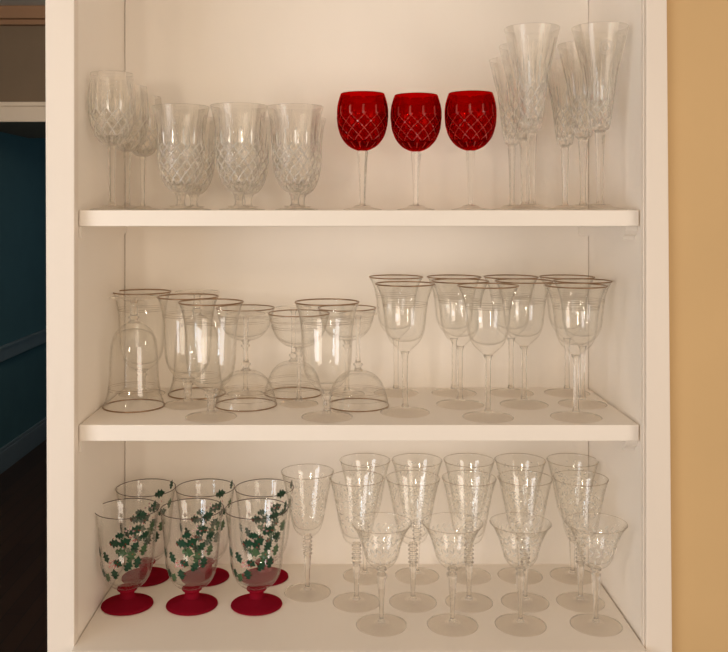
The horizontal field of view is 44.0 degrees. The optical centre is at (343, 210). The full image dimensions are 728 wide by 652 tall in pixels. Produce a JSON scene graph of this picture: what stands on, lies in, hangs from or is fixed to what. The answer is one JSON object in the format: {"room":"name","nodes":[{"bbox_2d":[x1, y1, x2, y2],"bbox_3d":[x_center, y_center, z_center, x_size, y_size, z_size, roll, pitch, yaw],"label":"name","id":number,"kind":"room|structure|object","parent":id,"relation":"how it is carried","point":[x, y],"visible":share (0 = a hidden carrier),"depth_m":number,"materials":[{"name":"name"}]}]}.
{"room":"dining room","nodes":[
{"label":"dining room","id":0,"kind":"room"},
{"bbox_2d":[0,26,45,137],"bbox_3d":[-1.135,-0.748,5.116,1.670,0.585,1.008,0,0,0],"label":"wall header","id":1,"kind":"structure","parent":0,"point":[22,48],"depth_m":4.61,"materials":[{"name":"beige paint"}]},
{"bbox_2d":[0,132,46,447],"bbox_3d":[-2.030,0.230,4.150,0.120,2.540,8.200,0,0,0],"label":"wall","id":2,"kind":"structure","parent":0,"point":[23,376],"depth_m":5.51,"materials":[{"name":"teal paint"}]},
{"bbox_2d":[0,439,46,651],"bbox_3d":[0.450,1.525,2.350,5.100,0.050,12.200,0,0,0],"label":"floor","id":3,"kind":"structure","parent":0,"point":[23,486],"depth_m":3.92,"materials":[{"name":"brown wood"}]},
{"bbox_2d":[667,0,727,651],"bbox_3d":[1.721,0.230,1.290,2.559,2.540,0.098,0,0,0],"label":"wall","id":4,"kind":"structure","parent":0,"point":[697,30],"depth_m":1.24,"materials":[{"name":"yellow paint"}]},
{"bbox_2d":[45,0,671,651],"bbox_3d":[0.019,-0.100,1.373,0.860,1.640,0.317,0,0,0],"label":"china cabinet","id":5,"kind":"object","parent":4,"relation":"attached to","point":[201,52],"visible":0.92,"depth_m":1.51,"materials":[{"name":"beige paint"}]},
{"bbox_2d":[88,70,135,209],"bbox_3d":[-0.334,-0.099,1.295,0.067,0.196,0.067,0,0,0],"label":"wine glass","id":6,"kind":"object","parent":5,"relation":"on","point":[111,94],"visible":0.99,"depth_m":1.27,"materials":[{"name":"clear glass"}]},
{"bbox_2d":[88,70,135,145],"bbox_3d":[-0.334,-0.146,1.295,0.067,0.104,0.067,0,0,0],"label":"bowl","id":7,"kind":"object","parent":6,"relation":"on","point":[111,94],"depth_m":1.27,"materials":[{"name":"clear glass"}]},
{"bbox_2d":[95,498,159,615],"bbox_3d":[-0.327,0.513,1.358,0.096,0.164,0.096,0,0,29],"label":"goblet","id":8,"kind":"object","parent":5,"relation":"on","point":[128,602],"visible":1,"depth_m":1.33,"materials":[{"name":"clear glass"}]},
{"bbox_2d":[116,85,148,209],"bbox_3d":[-0.333,-0.096,1.385,0.065,0.190,0.065,0,0,-17],"label":"wine glass","id":9,"kind":"object","parent":5,"relation":"on","point":[138,134],"visible":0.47,"depth_m":1.37,"materials":[{"name":"clear glass"}]},
{"bbox_2d":[116,85,148,151],"bbox_3d":[-0.333,-0.141,1.385,0.065,0.100,0.065,0,0,-17],"label":"bowl","id":10,"kind":"object","parent":9,"relation":"on","point":[138,134],"depth_m":1.37,"materials":[{"name":"clear glass"}]},
{"bbox_2d":[102,294,164,412],"bbox_3d":[-0.320,0.214,1.370,0.094,0.167,0.094,0,0,-38],"label":"goblet","id":11,"kind":"object","parent":5,"relation":"on","point":[133,318],"visible":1,"depth_m":1.36,"materials":[{"name":"clear glass"}]},
{"bbox_2d":[103,325,163,404],"bbox_3d":[-0.320,0.233,1.370,0.093,0.127,0.093,0,0,0],"label":"bowl","id":12,"kind":"object","parent":11,"relation":"on","point":[146,325],"depth_m":1.38,"materials":[{"name":"clear glass"}]},
{"bbox_2d":[113,289,170,398],"bbox_3d":[-0.328,0.214,1.462,0.094,0.167,0.094,0,0,29],"label":"goblet","id":13,"kind":"object","parent":5,"relation":"on","point":[141,374],"visible":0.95,"depth_m":1.46,"materials":[{"name":"clear glass"}]},
{"bbox_2d":[114,295,169,369],"bbox_3d":[-0.328,0.194,1.462,0.093,0.127,0.093,0,0,0],"label":"bowl","id":14,"kind":"object","parent":13,"relation":"on","point":[169,295],"depth_m":1.46,"materials":[{"name":"clear glass"}]},
{"bbox_2d":[115,479,175,586],"bbox_3d":[-0.321,0.513,1.460,0.096,0.164,0.096,0,0,-29],"label":"goblet","id":15,"kind":"object","parent":5,"relation":"on","point":[156,575],"visible":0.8,"depth_m":1.44,"materials":[{"name":"clear glass"}]},
{"bbox_2d":[132,95,161,209],"bbox_3d":[-0.327,-0.093,1.465,0.063,0.184,0.063,0,0,-29],"label":"wine glass","id":16,"kind":"object","parent":5,"relation":"on","point":[149,146],"visible":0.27,"depth_m":1.45,"materials":[{"name":"clear glass"}]},
{"bbox_2d":[132,95,161,156],"bbox_3d":[-0.327,-0.137,1.465,0.063,0.098,0.063,0,0,-29],"label":"bowl","id":17,"kind":"object","parent":16,"relation":"on","point":[149,146],"depth_m":1.45,"materials":[{"name":"clear glass"}]},
{"bbox_2d":[152,103,209,209],"bbox_3d":[-0.238,-0.077,1.315,0.083,0.151,0.083,0,0,19],"label":"goblet","id":18,"kind":"object","parent":5,"relation":"on","point":[180,127],"visible":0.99,"depth_m":1.29,"materials":[{"name":"clear glass"}]},
{"bbox_2d":[157,293,218,409],"bbox_3d":[-0.239,0.214,1.381,0.094,0.167,0.094,0,0,38],"label":"goblet","id":19,"kind":"object","parent":5,"relation":"on","point":[187,382],"visible":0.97,"depth_m":1.38,"materials":[{"name":"clear glass"}]},
{"bbox_2d":[158,300,216,378],"bbox_3d":[-0.239,0.194,1.381,0.093,0.127,0.093,0,0,0],"label":"bowl","id":20,"kind":"object","parent":19,"relation":"on","point":[158,300],"depth_m":1.38,"materials":[{"name":"clear glass"}]},
{"bbox_2d":[159,498,223,615],"bbox_3d":[-0.229,0.513,1.358,0.096,0.164,0.096,0,0,29],"label":"goblet","id":21,"kind":"object","parent":5,"relation":"on","point":[191,603],"visible":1,"depth_m":1.33,"materials":[{"name":"clear glass"}]},
{"bbox_2d":[168,289,225,399],"bbox_3d":[-0.239,0.214,1.462,0.094,0.167,0.094,0,0,43],"label":"goblet","id":22,"kind":"object","parent":5,"relation":"on","point":[198,309],"visible":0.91,"depth_m":1.46,"materials":[{"name":"clear glass"}]},
{"bbox_2d":[171,316,224,390],"bbox_3d":[-0.239,0.233,1.462,0.093,0.127,0.093,0,0,0],"label":"bowl","id":23,"kind":"object","parent":22,"relation":"on","point":[192,316],"depth_m":1.48,"materials":[{"name":"clear glass"}]},
{"bbox_2d":[178,298,243,422],"bbox_3d":[-0.192,0.214,1.298,0.094,0.167,0.094,0,0,34],"label":"goblet","id":24,"kind":"object","parent":5,"relation":"on","point":[210,394],"visible":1,"depth_m":1.29,"materials":[{"name":"clear glass"}]},
{"bbox_2d":[179,305,241,390],"bbox_3d":[-0.192,0.194,1.298,0.093,0.127,0.093,0,0,0],"label":"bowl","id":25,"kind":"object","parent":24,"relation":"on","point":[206,389],"depth_m":1.29,"materials":[{"name":"clear glass"}]},
{"bbox_2d":[210,102,266,209],"bbox_3d":[-0.153,-0.077,1.315,0.084,0.152,0.084,0,0,22],"label":"goblet","id":26,"kind":"object","parent":5,"relation":"on","point":[238,126],"visible":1,"depth_m":1.29,"materials":[{"name":"clear glass"}]},
{"bbox_2d":[216,304,274,397],"bbox_3d":[-0.160,0.227,1.462,0.096,0.141,0.096,0,0,34],"label":"coupe","id":27,"kind":"object","parent":5,"relation":"on","point":[245,373],"visible":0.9,"depth_m":1.46,"materials":[{"name":"clear glass"}]},
{"bbox_2d":[217,310,273,340],"bbox_3d":[-0.160,0.183,1.462,0.095,0.053,0.095,0,0,0],"label":"bowl","id":28,"kind":"object","parent":27,"relation":"on","point":[255,317],"depth_m":1.43,"materials":[{"name":"clear glass"}]},
{"bbox_2d":[215,311,276,411],"bbox_3d":[-0.150,0.227,1.379,0.096,0.141,0.096,0,0,34],"label":"coupe","id":29,"kind":"object","parent":5,"relation":"on","point":[245,364],"visible":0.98,"depth_m":1.38,"materials":[{"name":"clear glass"}]},
{"bbox_2d":[215,369,276,404],"bbox_3d":[-0.150,0.270,1.379,0.095,0.053,0.095,0,0,0],"label":"bowl","id":30,"kind":"object","parent":29,"relation":"on","point":[275,401],"depth_m":1.40,"materials":[{"name":"clear glass"}]},
{"bbox_2d":[224,498,288,615],"bbox_3d":[-0.132,0.513,1.358,0.096,0.164,0.096,0,0,29],"label":"goblet","id":31,"kind":"object","parent":5,"relation":"on","point":[257,602],"visible":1,"depth_m":1.33,"materials":[{"name":"clear glass"}]},
{"bbox_2d":[264,305,321,399],"bbox_3d":[-0.082,0.227,1.466,0.096,0.141,0.096,0,0,-34],"label":"coupe","id":32,"kind":"object","parent":5,"relation":"on","point":[293,358],"visible":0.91,"depth_m":1.46,"materials":[{"name":"clear glass"}]},
{"bbox_2d":[264,360,320,392],"bbox_3d":[-0.082,0.270,1.466,0.095,0.053,0.095,0,0,0],"label":"bowl","id":33,"kind":"object","parent":32,"relation":"on","point":[287,360],"depth_m":1.47,"materials":[{"name":"clear glass"}]},
{"bbox_2d":[267,103,322,209],"bbox_3d":[-0.072,-0.077,1.315,0.083,0.151,0.083,0,0,-39],"label":"goblet","id":34,"kind":"object","parent":5,"relation":"on","point":[294,127],"visible":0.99,"depth_m":1.29,"materials":[{"name":"clear glass"}]},
{"bbox_2d":[268,309,329,407],"bbox_3d":[-0.069,0.227,1.386,0.096,0.141,0.096,0,0,-25],"label":"coupe","id":35,"kind":"object","parent":5,"relation":"on","point":[298,352],"visible":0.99,"depth_m":1.38,"materials":[{"name":"clear glass"}]},
{"bbox_2d":[269,315,328,347],"bbox_3d":[-0.069,0.183,1.386,0.095,0.053,0.095,0,0,0],"label":"bowl","id":36,"kind":"object","parent":35,"relation":"on","point":[285,323],"depth_m":1.36,"materials":[{"name":"clear glass"}]},
{"bbox_2d":[281,464,333,601],"bbox_3d":[-0.057,0.500,1.402,0.083,0.189,0.083,0,0,37],"label":"wine glass","id":37,"kind":"object","parent":5,"relation":"on","point":[307,537],"visible":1,"depth_m":1.40,"materials":[{"name":"clear glass"}]},
{"bbox_2d":[281,464,333,535],"bbox_3d":[-0.057,0.455,1.402,0.083,0.099,0.083,0,0,0],"label":"bowl","id":38,"kind":"object","parent":37,"relation":"on","point":[306,534],"depth_m":1.40,"materials":[{"name":"clear glass"}]},
{"bbox_2d":[292,117,325,209],"bbox_3d":[-0.070,-0.076,1.465,0.082,0.149,0.082,0,0,-25],"label":"goblet","id":39,"kind":"object","parent":5,"relation":"on","point":[311,188],"visible":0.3,"depth_m":1.45,"materials":[{"name":"clear glass"}]},
{"bbox_2d":[300,117,325,194],"bbox_3d":[-0.070,-0.088,1.465,0.082,0.124,0.082,0,0,-9],"label":"bowl","id":40,"kind":"object","parent":39,"relation":"on","point":[322,123],"depth_m":1.45,"materials":[{"name":"clear glass"}]},
{"bbox_2d":[294,298,358,422],"bbox_3d":[-0.025,0.214,1.298,0.094,0.167,0.094,0,0,-29],"label":"goblet","id":41,"kind":"object","parent":5,"relation":"on","point":[326,394],"visible":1,"depth_m":1.29,"materials":[{"name":"clear glass"}]},
{"bbox_2d":[296,304,357,387],"bbox_3d":[-0.025,0.194,1.298,0.093,0.127,0.093,0,0,0],"label":"bowl","id":42,"kind":"object","parent":41,"relation":"on","point":[298,304],"depth_m":1.27,"materials":[{"name":"clear glass"}]},
{"bbox_2d":[329,470,383,612],"bbox_3d":[0.019,0.500,1.367,0.083,0.189,0.083,0,0,-15],"label":"wine glass","id":43,"kind":"object","parent":5,"relation":"on","point":[356,545],"visible":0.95,"depth_m":1.36,"materials":[{"name":"clear glass"}]},
{"bbox_2d":[329,470,383,544],"bbox_3d":[0.019,0.455,1.367,0.083,0.099,0.083,0,0,0],"label":"bowl","id":44,"kind":"object","parent":43,"relation":"on","point":[356,542],"depth_m":1.36,"materials":[{"name":"clear glass"}]},
{"bbox_2d":[79,388,638,440],"bbox_3d":[0.021,0.308,1.382,0.778,0.022,0.264,0,0,0],"label":"shelf","id":45,"kind":"object","parent":5,"relation":"attached to","point":[619,422],"depth_m":1.29,"materials":[{"name":"beige paint"}]},
{"bbox_2d":[79,210,638,225],"bbox_3d":[0.021,0.010,1.382,0.778,0.022,0.264,0,0,0],"label":"shelf","id":46,"kind":"object","parent":5,"relation":"attached to","point":[86,217],"depth_m":1.25,"materials":[{"name":"beige paint"}]},
{"bbox_2d":[331,311,388,411],"bbox_3d":[0.021,0.227,1.377,0.096,0.141,0.096,0,0,20],"label":"coupe","id":47,"kind":"object","parent":5,"relation":"on","point":[357,364],"visible":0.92,"depth_m":1.37,"materials":[{"name":"clear glass"}]},
{"bbox_2d":[332,370,387,403],"bbox_3d":[0.021,0.270,1.377,0.095,0.053,0.095,0,0,0],"label":"bowl","id":48,"kind":"object","parent":47,"relation":"on","point":[371,398],"depth_m":1.40,"materials":[{"name":"clear glass"}]},
{"bbox_2d":[337,91,387,209],"bbox_3d":[0.027,-0.087,1.320,0.076,0.171,0.076,0,0,-33],"label":"wine glass","id":49,"kind":"object","parent":5,"relation":"on","point":[362,116],"visible":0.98,"depth_m":1.29,"materials":[{"name":"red glass"}]},
{"bbox_2d":[337,91,387,150],"bbox_3d":[0.027,-0.130,1.320,0.076,0.084,0.076,0,0,-3],"label":"bowl","id":50,"kind":"object","parent":49,"relation":"on","point":[362,116],"depth_m":1.29,"materials":[{"name":"red glass"}]},
{"bbox_2d":[340,453,389,584],"bbox_3d":[0.034,0.500,1.466,0.083,0.189,0.083,0,0,6],"label":"wine glass","id":51,"kind":"object","parent":5,"relation":"on","point":[364,573],"visible":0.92,"depth_m":1.46,"materials":[{"name":"clear glass"}]},
{"bbox_2d":[340,453,389,521],"bbox_3d":[0.034,0.455,1.466,0.083,0.099,0.083,0,0,0],"label":"bowl","id":52,"kind":"object","parent":51,"relation":"on","point":[364,520],"depth_m":1.46,"materials":[{"name":"clear glass"}]},
{"bbox_2d":[351,512,411,636],"bbox_3d":[0.054,0.521,1.292,0.088,0.147,0.088,0,0,19],"label":"wine glass","id":53,"kind":"object","parent":5,"relation":"on","point":[381,575],"visible":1,"depth_m":1.29,"materials":[{"name":"clear glass"}]},
{"bbox_2d":[351,512,411,568],"bbox_3d":[0.054,0.479,1.292,0.088,0.064,0.088,0,0,0],"label":"bowl","id":54,"kind":"object","parent":53,"relation":"on","point":[380,566],"depth_m":1.30,"materials":[{"name":"clear glass"}]},
{"bbox_2d":[369,274,422,397],"bbox_3d":[0.085,0.202,1.467,0.089,0.191,0.089,0,0,-11],"label":"wine glass","id":55,"kind":"object","parent":5,"relation":"on","point":[396,340],"visible":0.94,"depth_m":1.46,"materials":[{"name":"glass"}]},
{"bbox_2d":[370,278,420,328],"bbox_3d":[0.085,0.157,1.467,0.088,0.101,0.088,0,0,0],"label":"bowl","id":56,"kind":"object","parent":55,"relation":"on","point":[370,278],"depth_m":1.43,"materials":[{"name":"clear glass"}]},
{"bbox_2d":[375,281,434,417],"bbox_3d":[0.090,0.202,1.327,0.089,0.191,0.089,0,0,11],"label":"wine glass","id":57,"kind":"object","parent":5,"relation":"on","point":[404,354],"visible":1,"depth_m":1.32,"materials":[{"name":"glass"}]},
{"bbox_2d":[378,285,433,351],"bbox_3d":[0.090,0.157,1.327,0.088,0.101,0.088,0,0,0],"label":"bowl","id":58,"kind":"object","parent":57,"relation":"on","point":[378,285],"depth_m":1.30,"materials":[{"name":"clear glass"}]},
{"bbox_2d":[386,470,439,612],"bbox_3d":[0.105,0.500,1.367,0.083,0.189,0.083,0,0,-2],"label":"wine glass","id":59,"kind":"object","parent":5,"relation":"on","point":[413,545],"visible":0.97,"depth_m":1.36,"materials":[{"name":"clear glass"}]},
{"bbox_2d":[386,470,439,544],"bbox_3d":[0.105,0.455,1.367,0.083,0.099,0.083,0,0,0],"label":"bowl","id":60,"kind":"object","parent":59,"relation":"on","point":[412,542],"depth_m":1.36,"materials":[{"name":"clear glass"}]},
{"bbox_2d":[390,92,441,209],"bbox_3d":[0.106,-0.085,1.320,0.075,0.168,0.075,0,0,-14],"label":"wine glass","id":61,"kind":"object","parent":5,"relation":"on","point":[416,117],"visible":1,"depth_m":1.29,"materials":[{"name":"red glass"}]},
{"bbox_2d":[390,92,441,151],"bbox_3d":[0.106,-0.128,1.320,0.075,0.083,0.075,0,0,-14],"label":"bowl","id":62,"kind":"object","parent":61,"relation":"on","point":[416,117],"depth_m":1.29,"materials":[{"name":"red glass"}]},
{"bbox_2d":[392,453,442,584],"bbox_3d":[0.119,0.500,1.466,0.083,0.189,0.083,0,0,21],"label":"wine glass","id":63,"kind":"object","parent":5,"relation":"on","point":[416,524],"visible":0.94,"depth_m":1.46,"materials":[{"name":"clear glass"}]},
{"bbox_2d":[392,453,442,521],"bbox_3d":[0.119,0.455,1.466,0.083,0.099,0.083,0,0,0],"label":"bowl","id":64,"kind":"object","parent":63,"relation":"on","point":[415,520],"depth_m":1.46,"materials":[{"name":"clear glass"}]},
{"bbox_2d":[422,512,483,636],"bbox_3d":[0.156,0.521,1.292,0.088,0.147,0.088,0,0,28],"label":"wine glass","id":65,"kind":"object","parent":5,"relation":"on","point":[452,575],"visible":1,"depth_m":1.29,"materials":[{"name":"clear glass"}]},
{"bbox_2d":[422,512,483,568],"bbox_3d":[0.156,0.479,1.292,0.088,0.064,0.088,0,0,0],"label":"bowl","id":66,"kind":"object","parent":65,"relation":"on","point":[451,566],"depth_m":1.29,"materials":[{"name":"clear glass"}]},
{"bbox_2d":[427,274,480,397],"bbox_3d":[0.179,0.202,1.467,0.089,0.191,0.089,0,0,11],"label":"wine glass","id":67,"kind":"object","parent":5,"relation":"on","point":[453,340],"visible":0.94,"depth_m":1.46,"materials":[{"name":"glass"}]},
{"bbox_2d":[428,278,480,330],"bbox_3d":[0.179,0.157,1.467,0.088,0.101,0.088,0,0,0],"label":"bowl","id":68,"kind":"object","parent":67,"relation":"on","point":[428,278],"depth_m":1.45,"materials":[{"name":"clear glass"}]},
{"bbox_2d":[431,278,488,409],"bbox_3d":[0.178,0.202,1.380,0.092,0.191,0.092,0,0,0],"label":"wine glass","id":69,"kind":"object","parent":5,"relation":"on","point":[459,347],"visible":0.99,"depth_m":1.38,"materials":[{"name":"glass"}]},
{"bbox_2d":[434,287,481,336],"bbox_3d":[0.178,0.157,1.380,0.088,0.101,0.088,0,0,0],"label":"bowl","id":70,"kind":"object","parent":69,"relation":"on","point":[434,287],"depth_m":1.37,"materials":[{"name":"clear glass"}]},
{"bbox_2d":[443,453,494,584],"bbox_3d":[0.203,0.500,1.466,0.083,0.189,0.083,0,0,1],"label":"wine glass","id":71,"kind":"object","parent":5,"relation":"on","point":[468,522],"visible":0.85,"depth_m":1.46,"materials":[{"name":"clear glass"}]},
{"bbox_2d":[443,453,494,521],"bbox_3d":[0.203,0.455,1.466,0.083,0.099,0.083,0,0,0],"label":"bowl","id":72,"kind":"object","parent":71,"relation":"on","point":[467,520],"depth_m":1.46,"materials":[{"name":"clear glass"}]},
{"bbox_2d":[442,470,496,612],"bbox_3d":[0.190,0.500,1.367,0.083,0.189,0.083,0,0,31],"label":"wine glass","id":73,"kind":"object","parent":5,"relation":"on","point":[468,598],"visible":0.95,"depth_m":1.36,"materials":[{"name":"clear glass"}]},
{"bbox_2d":[442,470,496,544],"bbox_3d":[0.190,0.455,1.367,0.083,0.099,0.083,0,0,0],"label":"bowl","id":74,"kind":"object","parent":73,"relation":"on","point":[456,470],"depth_m":1.36,"materials":[{"name":"clear glass"}]},
{"bbox_2d":[444,90,496,209],"bbox_3d":[0.185,-0.087,1.320,0.076,0.171,0.076,0,0,37],"label":"wine glass","id":75,"kind":"object","parent":5,"relation":"on","point":[470,115],"visible":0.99,"depth_m":1.29,"materials":[{"name":"red glass"}]},
{"bbox_2d":[444,90,496,149],"bbox_3d":[0.185,-0.131,1.320,0.076,0.084,0.076,0,0,-23],"label":"bowl","id":76,"kind":"object","parent":75,"relation":"on","point":[470,115],"depth_m":1.29,"materials":[{"name":"red glass"}]},
{"bbox_2d":[457,283,518,422],"bbox_3d":[0.207,0.202,1.295,0.089,0.191,0.089,0,0,-11],"label":"wine glass","id":77,"kind":"object","parent":5,"relation":"on","point":[487,357],"visible":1,"depth_m":1.29,"materials":[{"name":"glass"}]},
{"bbox_2d":[458,287,516,351],"bbox_3d":[0.207,0.157,1.295,0.088,0.101,0.088,0,0,0],"label":"bowl","id":78,"kind":"object","parent":77,"relation":"on","point":[458,287],"depth_m":1.27,"materials":[{"name":"clear glass"}]},
{"bbox_2d":[489,57,519,209],"bbox_3d":[0.274,-0.124,1.468,0.075,0.245,0.075,0,0,5],"label":"champagne flute","id":79,"kind":"object","parent":5,"relation":"on","point":[497,69],"visible":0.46,"depth_m":1.46,"materials":[{"name":"clear glass"}]},
{"bbox_2d":[489,57,519,144],"bbox_3d":[0.274,-0.177,1.468,0.075,0.139,0.075,0,0,-11],"label":"bowl","id":80,"kind":"object","parent":79,"relation":"on","point":[497,69],"depth_m":1.45,"materials":[{"name":"clear glass"}]},
{"bbox_2d":[483,274,538,397],"bbox_3d":[0.272,0.202,1.467,0.089,0.191,0.089,0,0,11],"label":"wine glass","id":81,"kind":"object","parent":5,"relation":"on","point":[510,340],"visible":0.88,"depth_m":1.46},
{"bbox_2d":[487,284,533,332],"bbox_3d":[0.272,0.157,1.467,0.088,0.101,0.088,0,0,0],"label":"bowl","id":82,"kind":"object","parent":81,"relation":"on","point":[487,284],"depth_m":1.46,"materials":[{"name":"clear glass"}]},
{"bbox_2d":[499,43,528,209],"bbox_3d":[0.277,-0.128,1.385,0.077,0.253,0.077,0,0,34],"label":"champagne flute","id":83,"kind":"object","parent":5,"relation":"on","point":[520,133],"visible":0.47,"depth_m":1.38,"materials":[{"name":"clear glass"}]},
{"bbox_2d":[499,43,526,138],"bbox_3d":[0.277,-0.183,1.385,0.077,0.143,0.077,0,0,-17],"label":"bowl","id":84,"kind":"object","parent":83,"relation":"on","point":[520,133],"depth_m":1.37,"materials":[{"name":"clear glass"}]},
{"bbox_2d":[494,453,545,584],"bbox_3d":[0.287,0.500,1.466,0.083,0.189,0.083,0,0,41],"label":"wine glass","id":85,"kind":"object","parent":5,"relation":"on","point":[518,521],"visible":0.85,"depth_m":1.46,"materials":[{"name":"clear glass"}]},
{"bbox_2d":[494,453,545,521],"bbox_3d":[0.287,0.455,1.466,0.083,0.099,0.083,0,0,0],"label":"bowl","id":86,"kind":"object","parent":85,"relation":"on","point":[518,520],"depth_m":1.46,"materials":[{"name":"clear glass"}]},
{"bbox_2d":[489,512,551,636],"bbox_3d":[0.253,0.521,1.292,0.088,0.147,0.088,0,0,39],"label":"wine glass","id":87,"kind":"object","parent":5,"relation":"on","point":[520,575],"visible":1,"depth_m":1.29,"materials":[{"name":"clear glass"}]},
{"bbox_2d":[489,512,551,568],"bbox_3d":[0.253,0.479,1.292,0.088,0.064,0.088,0,0,0],"label":"bowl","id":88,"kind":"object","parent":87,"relation":"on","point":[519,566],"depth_m":1.29,"materials":[{"name":"clear glass"}]},
{"bbox_2d":[495,278,553,409],"bbox_3d":[0.276,0.202,1.380,0.089,0.191,0.089,0,0,11],"label":"wine glass","id":89,"kind":"object","parent":5,"relation":"on","point":[523,347],"visible":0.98,"depth_m":1.38,"materials":[{"name":"glass"}]},
{"bbox_2d":[497,285,550,342],"bbox_3d":[0.276,0.157,1.380,0.088,0.101,0.088,0,0,0],"label":"bowl","id":90,"kind":"object","parent":89,"relation":"on","point":[497,285],"depth_m":1.37,"materials":[{"name":"clear glass"}]},
{"bbox_2d":[497,470,552,612],"bbox_3d":[0.275,0.500,1.367,0.083,0.189,0.083,0,0,35],"label":"wine glass","id":91,"kind":"object","parent":5,"relation":"on","point":[526,599],"visible":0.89,"depth_m":1.36,"materials":[{"name":"clear glass"}]},
{"bbox_2d":[497,470,552,543],"bbox_3d":[0.275,0.455,1.367,0.083,0.099,0.083,0,0,0],"label":"bowl","id":92,"kind":"object","parent":91,"relation":"on","point":[510,470],"depth_m":1.37,"materials":[{"name":"clear glass"}]},
{"bbox_2d":[504,23,559,209],"bbox_3d":[0.271,-0.132,1.296,0.080,0.262,0.080,0,0,15],"label":"champagne flute","id":93,"kind":"object","parent":5,"relation":"on","point":[531,46],"visible":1,"depth_m":1.28,"materials":[{"name":"clear glass"}]},
{"bbox_2d":[504,23,559,130],"bbox_3d":[0.271,-0.189,1.296,0.080,0.148,0.080,0,0,-18],"label":"bowl","id":94,"kind":"object","parent":93,"relation":"on","point":[531,46],"depth_m":1.28,"materials":[{"name":"clear glass"}]},
{"bbox_2d":[548,58,573,205],"bbox_3d":[0.360,-0.122,1.465,0.074,0.242,0.074,0,0,37],"label":"champagne flute","id":95,"kind":"object","parent":5,"relation":"on","point":[557,87],"visible":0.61,"depth_m":1.45,"materials":[{"name":"clear glass"}]},
{"bbox_2d":[548,58,573,145],"bbox_3d":[0.360,-0.175,1.465,0.074,0.136,0.074,0,0,-34],"label":"bowl","id":96,"kind":"object","parent":95,"relation":"on","point":[557,87],"depth_m":1.45,"materials":[{"name":"clear glass"}]},
{"bbox_2d":[539,274,594,397],"bbox_3d":[0.363,0.202,1.467,0.089,0.191,0.089,0,0,-11],"label":"wine glass","id":97,"kind":"object","parent":5,"relation":"on","point":[566,340],"visible":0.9,"depth_m":1.46,"materials":[{"name":"glass"}]},
{"bbox_2d":[546,280,592,333],"bbox_3d":[0.363,0.157,1.467,0.088,0.101,0.088,0,0,0],"label":"bowl","id":98,"kind":"object","parent":97,"relation":"on","point":[592,280],"depth_m":1.46,"materials":[{"name":"clear glass"}]},
{"bbox_2d":[546,453,598,584],"bbox_3d":[0.372,0.500,1.466,0.083,0.189,0.083,0,0,-39],"label":"wine glass","id":99,"kind":"object","parent":5,"relation":"on","point":[572,522],"visible":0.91,"depth_m":1.46,"materials":[{"name":"clear glass"}]},
{"bbox_2d":[546,453,598,521],"bbox_3d":[0.372,0.455,1.466,0.083,0.099,0.083,0,0,0],"label":"bowl","id":100,"kind":"object","parent":99,"relation":"on","point":[570,520],"depth_m":1.46,"materials":[{"name":"clear glass"}]},
{"bbox_2d":[557,41,592,209],"bbox_3d":[0.368,-0.129,1.385,0.077,0.255,0.077,0,0,0],"label":"champagne flute","id":101,"kind":"object","parent":5,"relation":"on","point":[568,54],"visible":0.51,"depth_m":1.37,"materials":[{"name":"clear glass"}]},
{"bbox_2d":[557,41,592,137],"bbox_3d":[0.368,-0.184,1.385,0.077,0.144,0.077,0,0,-29],"label":"bowl","id":102,"kind":"object","parent":101,"relation":"on","point":[568,54],"depth_m":1.37,"materials":[{"name":"clear glass"}]},
{"bbox_2d":[545,282,607,422],"bbox_3d":[0.334,0.202,1.296,0.089,0.191,0.089,0,0,-11],"label":"wine glass","id":103,"kind":"object","parent":5,"relation":"on","point":[575,357],"visible":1,"depth_m":1.29,"materials":[{"name":"glass"}]},
{"bbox_2d":[548,288,606,352],"bbox_3d":[0.334,0.157,1.296,0.088,0.101,0.088,0,0,0],"label":"bowl","id":104,"kind":"object","parent":103,"relation":"on","point":[567,288],"depth_m":1.29,"materials":[{"name":"clear glass"}]},
{"bbox_2d":[553,470,608,612],"bbox_3d":[0.359,0.500,1.367,0.083,0.189,0.083,0,0,-27],"label":"wine glass","id":105,"kind":"object","parent":5,"relation":"on","point":[580,563],"visible":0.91,"depth_m":1.36,"materials":[{"name":"clear glass"}]},
{"bbox_2d":[553,470,608,542],"bbox_3d":[0.359,0.455,1.367,0.083,0.099,0.083,0,0,0],"label":"bowl","id":106,"kind":"object","parent":105,"relation":"on","point":[564,470],"depth_m":1.37,"materials":[{"name":"clear glass"}]},
{"bbox_2d":[553,278,612,408],"bbox_3d":[0.366,0.202,1.383,0.089,0.191,0.089,0,0,11],"label":"wine glass","id":107,"kind":"object","parent":5,"relation":"on","point":[582,348],"visible":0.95,"depth_m":1.38,"materials":[{"name":"glass"}]},
{"bbox_2d":[556,283,610,344],"bbox_3d":[0.366,0.157,1.383,0.088,0.101,0.088,0,0,0],"label":"bowl","id":108,"kind":"object","parent":107,"relation":"on","point":[596,283],"depth_m":1.38,"materials":[{"name":"clear glass"}]},
{"bbox_2d":[564,512,627,636],"bbox_3d":[0.362,0.521,1.292,0.088,0.147,0.088,0,0,36],"label":"wine glass","id":109,"kind":"object","parent":5,"relation":"on","point":[595,575],"visible":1,"depth_m":1.29,"materials":[{"name":"clear glass"}]},
{"bbox_2d":[564,512,627,567],"bbox_3d":[0.362,0.479,1.292,0.088,0.064,0.088,0,0,0],"label":"bowl","id":110,"kind":"object","parent":109,"relation":"on","point":[594,566],"depth_m":1.29,"materials":[{"name":"clear glass"}]},
{"bbox_2d":[571,21,628,209],"bbox_3d":[0.369,-0.133,1.296,0.080,0.263,0.080,0,0,-11],"label":"champagne flute","id":111,"kind":"object","parent":5,"relation":"on","point":[599,45],"visible":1,"depth_m":1.28,"materials":[{"name":"clear glass"}]},
{"bbox_2d":[571,21,628,130],"bbox_3d":[0.369,-0.190,1.296,0.080,0.149,0.080,0,0,0],"label":"bowl","id":112,"kind":"object","parent":111,"relation":"on","point":[599,45],"depth_m":1.28,"materials":[{"name":"clear glass"}]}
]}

